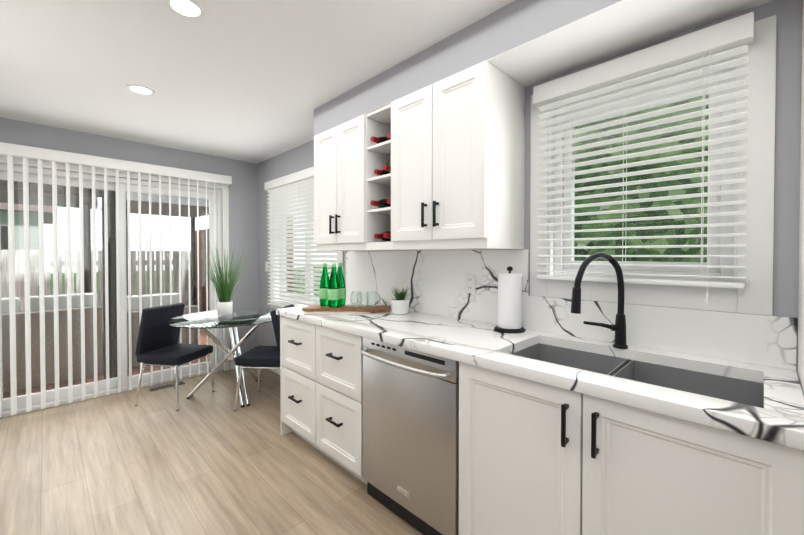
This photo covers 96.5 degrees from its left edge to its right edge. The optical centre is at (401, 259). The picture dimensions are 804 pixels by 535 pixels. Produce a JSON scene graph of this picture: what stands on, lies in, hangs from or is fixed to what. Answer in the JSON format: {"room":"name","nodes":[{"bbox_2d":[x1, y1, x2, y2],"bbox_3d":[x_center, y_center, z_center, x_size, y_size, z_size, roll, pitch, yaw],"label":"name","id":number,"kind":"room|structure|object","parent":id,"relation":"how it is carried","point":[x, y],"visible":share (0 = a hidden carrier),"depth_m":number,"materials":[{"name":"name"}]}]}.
{"room":"dining room and kitchen","nodes":[
{"label":"dining room and kitchen","id":0,"kind":"room"},
{"bbox_2d":[0,117,258,370],"bbox_3d":[-2.807,0.064,3.371,2.870,2.410,0.150,-1,1,-45],"label":"wall","id":1,"kind":"structure","parent":0,"point":[243,211],"depth_m":4.00,"materials":[{"name":"grey paint"}]},
{"bbox_2d":[0,156,229,417],"bbox_3d":[-2.698,0.213,3.454,1.920,2.110,0.148,-1,1,-45],"label":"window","id":2,"kind":"structure","parent":1,"relation":"in","point":[89,386],"depth_m":3.45,"materials":[{"name":"white plastic"}]},
{"bbox_2d":[0,142,231,416],"bbox_3d":[-2.611,0.157,3.366,1.920,2.155,0.095,-1,1,-45],"label":"blind","id":3,"kind":"object","parent":2,"relation":"attached to","point":[9,151],"visible":1,"depth_m":3.14,"materials":[{"name":"white plastic"}]},
{"bbox_2d":[230,361,239,369],"bbox_3d":[-1.856,1.213,4.217,0.310,0.090,0.012,-1,1,-45],"label":"baseboard","id":4,"kind":"structure","parent":1,"relation":"attached to","point":[232,366],"depth_m":4.12,"materials":[{"name":"white"}]},
{"bbox_2d":[0,368,422,534],"bbox_3d":[-0.098,1.334,0.771,3.020,0.060,7.680,-1,1,-45],"label":"floor","id":5,"kind":"structure","parent":0,"point":[204,460],"depth_m":2.17,"materials":[{"name":"beige wood"}]},
{"bbox_2d":[148,381,185,391],"bbox_3d":[-2.347,1.264,3.584,0.300,0.004,0.100,-1,1,-45],"label":"floor vent","id":6,"kind":"object","parent":5,"relation":"in","point":[163,387],"visible":0.96,"depth_m":3.57,"materials":[{"name":"grey metal"}]},
{"bbox_2d":[134,303,214,410],"bbox_3d":[-2.066,0.846,3.281,0.458,0.848,0.446,0,1,12],"label":"chair","id":7,"kind":"object","parent":5,"relation":"on","point":[158,344],"visible":0.92,"depth_m":3.19,"materials":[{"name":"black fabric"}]},
{"bbox_2d":[167,308,275,407],"bbox_3d":[-1.601,0.901,3.375,1.020,0.734,1.020,-1,1,-45],"label":"dining table","id":8,"kind":"object","parent":5,"relation":"on","point":[205,321],"visible":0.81,"depth_m":3.28,"materials":[{"name":"clear glass"}]},
{"bbox_2d":[191,240,255,315],"bbox_3d":[-1.691,0.159,3.440,0.724,0.748,0.732,-1,1,-45],"label":"potted plant","id":9,"kind":"object","parent":8,"relation":"on","point":[224,303],"visible":1,"depth_m":3.39,"materials":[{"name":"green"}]},
{"bbox_2d":[233,304,293,410],"bbox_3d":[-1.180,0.847,3.214,0.459,0.848,0.446,0,1,4],"label":"chair","id":10,"kind":"object","parent":5,"relation":"on","point":[259,357],"visible":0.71,"depth_m":3.02,"materials":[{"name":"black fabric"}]},
{"bbox_2d":[280,316,311,444],"bbox_3d":[-0.501,0.840,2.659,0.612,0.878,0.486,-1,1,-45],"label":"base cabinet","id":11,"kind":"object","parent":5,"relation":"on","point":[295,335],"depth_m":2.46,"materials":[{"name":"white wood"}]},
{"bbox_2d":[312,324,366,483],"bbox_3d":[-0.165,0.844,2.322,0.612,0.878,0.466,-1,1,-45],"label":"base cabinet","id":12,"kind":"object","parent":5,"relation":"on","point":[337,357],"depth_m":2.11,"materials":[{"name":"white wood"}]},
{"bbox_2d":[276,301,803,450],"bbox_3d":[0.216,0.389,1.919,0.633,0.040,2.578,-1,1,-45],"label":"countertop","id":13,"kind":"structure","parent":12,"relation":"on","point":[778,418],"depth_m":1.30,"materials":[{"name":"stone"}]},
{"bbox_2d":[302,304,390,312],"bbox_3d":[-0.388,0.348,2.565,0.600,0.022,0.213,0,1,6],"label":"serving board","id":14,"kind":"object","parent":13,"relation":"on","point":[356,308],"visible":0.83,"depth_m":2.49,"materials":[{"name":"brown wood"}]},
{"bbox_2d":[319,263,345,307],"bbox_3d":[-0.496,0.180,2.603,0.173,0.312,0.180,-1,1,-45],"label":"bottles","id":15,"kind":"object","parent":14,"relation":"on","point":[332,291],"visible":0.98,"depth_m":2.57,"materials":[{"name":"green glass"}]},
{"bbox_2d":[350,291,377,307],"bbox_3d":[-0.270,0.283,2.567,0.182,0.108,0.172,-1,1,-45],"label":"glasses","id":16,"kind":"object","parent":14,"relation":"on","point":[361,301],"visible":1,"depth_m":2.55,"materials":[{"name":"clear glass"}]},
{"bbox_2d":[390,285,411,314],"bbox_3d":[0.003,0.264,2.417,0.180,0.195,0.176,-1,1,-45],"label":"potted plant","id":17,"kind":"object","parent":13,"relation":"on","point":[400,301],"visible":1,"depth_m":2.37,"materials":[{"name":"white"}]},
{"bbox_2d":[494,266,525,332],"bbox_3d":[0.562,0.202,1.872,0.160,0.333,0.160,-1,1,-45],"label":"paper towel","id":18,"kind":"object","parent":13,"relation":"on","point":[509,302],"visible":0.98,"depth_m":1.82,"materials":[{"name":"white paper"}]},
{"bbox_2d":[571,252,627,348],"bbox_3d":[0.835,0.171,1.513,0.208,0.405,0.173,-1,1,-45],"label":"faucet","id":19,"kind":"object","parent":13,"relation":"on","point":[619,327],"visible":1,"depth_m":1.51,"materials":[{"name":"black metal"}]},
{"bbox_2d":[512,343,763,407],"bbox_3d":[0.801,0.513,1.345,0.418,0.194,0.788,-1,1,-45],"label":"sink basin","id":20,"kind":"object","parent":13,"relation":"in","point":[746,392],"visible":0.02,"depth_m":1.41,"materials":[{"name":"grey metal"}]},
{"bbox_2d":[361,337,458,534],"bbox_3d":[0.192,0.852,1.901,0.646,0.874,0.618,-1,1,-45],"label":"dishwasher","id":21,"kind":"object","parent":5,"relation":"on","point":[411,437],"visible":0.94,"depth_m":1.67,"materials":[{"name":"silver metal"}]},
{"bbox_2d":[797,0,803,395],"bbox_3d":[1.449,0.103,0.615,0.716,2.406,1.000,-1,1,-45],"label":"surround","id":22,"kind":"object","parent":5,"relation":"on","point":[800,360],"visible":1,"depth_m":1.15,"materials":[{"name":"white paint"}]},
{"bbox_2d":[0,0,514,163],"bbox_3d":[-0.098,-1.156,0.738,3.020,0.100,7.680,-1,1,-45],"label":"ceiling","id":23,"kind":"structure","parent":0,"point":[255,81],"depth_m":2.03,"materials":[{"name":"white paint"}]},
{"bbox_2d":[126,84,154,95],"bbox_3d":[-1.735,-1.125,2.383,0.156,0.006,0.156,-1,1,-45],"label":"recessed light","id":24,"kind":"object","parent":23,"relation":"in","point":[142,90],"visible":1,"depth_m":2.38,"materials":[{"name":"white plastic"}]},
{"bbox_2d":[165,0,205,19],"bbox_3d":[-0.959,-1.114,1.589,0.156,0.006,0.156,-1,1,-45],"label":"recessed light","id":25,"kind":"object","parent":23,"relation":"in","point":[186,8],"visible":1,"depth_m":1.59,"materials":[{"name":"white plastic"}]},
{"bbox_2d":[258,0,802,371],"bbox_3d":[0.919,0.086,1.767,0.150,2.410,7.680,-1,1,-45],"label":"wall","id":26,"kind":"structure","parent":0,"point":[788,13],"depth_m":1.25,"materials":[{"name":"grey paint"}]},
{"bbox_2d":[264,366,279,374],"bbox_3d":[-1.117,1.220,3.713,0.012,0.090,1.770,-1,1,-45],"label":"baseboard","id":27,"kind":"structure","parent":26,"relation":"attached to","point":[277,371],"depth_m":3.98,"materials":[{"name":"white wood"}]},
{"bbox_2d":[270,186,343,308],"bbox_3d":[-0.962,-0.149,3.617,0.122,1.410,1.400,-1,1,-45],"label":"window unit","id":28,"kind":"structure","parent":26,"relation":"in","point":[340,259],"depth_m":3.86,"materials":[{"name":"white"}]},
{"bbox_2d":[264,166,338,307],"bbox_3d":[-1.031,-0.141,3.548,0.069,1.425,1.370,-1,1,-45],"label":"window blind","id":29,"kind":"object","parent":28,"relation":"attached to","point":[280,189],"visible":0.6,"depth_m":3.61,"materials":[{"name":"white plastic"}]},
{"bbox_2d":[314,113,385,250],"bbox_3d":[-0.314,-0.496,2.614,0.386,0.860,0.600,-1,1,-45],"label":"upper cabinet","id":30,"kind":"object","parent":26,"relation":"attached to","point":[346,159],"depth_m":2.39,"materials":[{"name":"white wood"}]},
{"bbox_2d":[370,199,381,207],"bbox_3d":[-0.079,-0.355,2.338,0.302,0.074,0.074,-1,1,-45],"label":"wine bottle","id":31,"kind":"object","parent":30,"relation":"in","point":[378,203],"depth_m":2.25,"materials":[{"name":"black"}]},
{"bbox_2d":[370,136,381,143],"bbox_3d":[-0.079,-0.752,2.332,0.302,0.074,0.074,-1,1,-45],"label":"wine bottle","id":32,"kind":"object","parent":30,"relation":"in","point":[378,140],"depth_m":2.24,"materials":[{"name":"black"}]},
{"bbox_2d":[386,61,524,250],"bbox_3d":[0.293,-0.488,2.004,0.386,0.860,0.637,-1,1,-45],"label":"upper cabinet","id":33,"kind":"object","parent":26,"relation":"attached to","point":[451,152],"depth_m":1.81,"materials":[{"name":"white wood"}]},
{"bbox_2d":[378,231,390,241],"bbox_3d":[0.004,-0.147,2.257,0.302,0.074,0.074,-1,1,-45],"label":"wine bottle","id":34,"kind":"object","parent":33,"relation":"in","point":[386,235],"depth_m":2.27,"materials":[{"name":"black"}]},
{"bbox_2d":[378,165,390,175],"bbox_3d":[0.004,-0.552,2.251,0.302,0.074,0.074,-1,1,-45],"label":"wine bottle","id":35,"kind":"object","parent":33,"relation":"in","point":[386,169],"depth_m":2.25,"materials":[{"name":"black"}]},
{"bbox_2d":[382,199,390,207],"bbox_3d":[0.025,-0.354,2.275,0.302,0.074,0.074,-1,1,-45],"label":"wine bottle","id":36,"kind":"object","parent":33,"relation":"in","point":[385,202],"depth_m":2.27,"materials":[{"name":"black"}]},
{"bbox_2d":[382,133,390,141],"bbox_3d":[0.025,-0.751,2.270,0.302,0.074,0.074,-1,1,-45],"label":"wine bottle","id":37,"kind":"object","parent":33,"relation":"in","point":[388,137],"depth_m":2.26,"materials":[{"name":"black"}]},
{"bbox_2d":[346,249,796,369],"bbox_3d":[0.436,0.154,2.135,0.012,0.422,2.578,-1,1,-45],"label":"backsplash","id":38,"kind":"structure","parent":26,"relation":"attached to","point":[433,281],"depth_m":1.84,"materials":[{"name":"stone"}]},
{"bbox_2d":[465,274,475,293],"bbox_3d":[0.409,0.143,2.149,0.007,0.116,0.072,-1,1,-45],"label":"electrical outlet cover","id":39,"kind":"object","parent":38,"relation":"attached to","point":[470,283],"visible":1,"depth_m":2.14,"materials":[{"name":"white plastic"}]},
{"bbox_2d":[530,15,776,315],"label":"window","id":40,"kind":"structure","parent":26,"relation":"in","point":[755,296],"depth_m":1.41,"materials":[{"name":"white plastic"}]},
{"bbox_2d":[533,11,753,303],"bbox_3d":[0.958,-0.350,1.546,0.069,1.022,0.790,-1,1,-45],"label":"blinds","id":41,"kind":"object","parent":40,"relation":"attached to","point":[723,40],"visible":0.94,"depth_m":1.47,"materials":[{"name":"white plastic"}]},
{"bbox_2d":[314,0,773,135],"bbox_3d":[0.343,-1.021,1.959,0.375,0.203,2.485,-1,1,-45],"label":"soffit","id":42,"kind":"structure","parent":0,"point":[525,43],"depth_m":1.57,"materials":[{"name":"grey paint"}]},
{"label":"outside","id":43,"kind":"structure","parent":0,"visible":0},
{"bbox_2d":[3,328,209,398],"bbox_3d":[-4.486,1.368,4.984,9.000,0.040,4.460,-1,1,-45],"label":"deck","id":44,"kind":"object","parent":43,"point":[136,370],"depth_m":4.20,"materials":[{"name":"grey wood"}]},
{"bbox_2d":[0,180,116,379],"bbox_3d":[-5.288,0.106,3.576,3.700,2.519,3.700,-1,1,-45],"label":"pergola","id":45,"kind":"object","parent":44,"relation":"on","point":[61,193],"depth_m":4.10,"materials":[{"name":"black"}]},
{"bbox_2d":[1,293,199,392],"bbox_3d":[-4.155,0.882,4.220,3.000,0.950,0.900,-1,1,-45],"label":"railing","id":46,"kind":"object","parent":44,"relation":"on","point":[21,360],"depth_m":4.00,"materials":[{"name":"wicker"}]},
{"bbox_2d":[101,192,208,304],"bbox_3d":[-4.168,0.070,6.313,1.550,2.519,2.000,-1,1,-45],"label":"canopy","id":47,"kind":"object","parent":44,"relation":"on","point":[175,200],"depth_m":5.95,"materials":[{"name":"black"}]},
{"bbox_2d":[38,267,336,303],"bbox_3d":[-9.227,1.386,11.877,60.000,0.140,50.000,-1,1,-45],"label":"ground","id":48,"kind":"structure","parent":43,"point":[51,280],"depth_m":19.84,"materials":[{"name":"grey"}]},
{"bbox_2d":[0,203,52,285],"bbox_3d":[-24.776,-1.307,14.710,15.200,5.150,9.000,-1,1,-45],"label":"house","id":49,"kind":"structure","parent":48,"relation":"on","point":[17,211],"depth_m":16.42,"materials":[{"name":"grey"}]},
{"bbox_2d":[1,217,293,318],"bbox_3d":[-5.141,0.400,4.424,9.300,1.990,4.490,-1,1,-45],"label":"fence","id":50,"kind":"object","parent":48,"relation":"on","point":[47,266],"depth_m":6.89,"materials":[{"name":"white wood"}]},
{"bbox_2d":[44,195,336,272],"bbox_3d":[-39.590,-20.560,27.928,120.000,47.000,0.001,-1,1,-45],"label":"sky","id":51,"kind":"structure","parent":43,"point":[74,244],"depth_m":39.22,"materials":[{"name":"white"}]}
]}

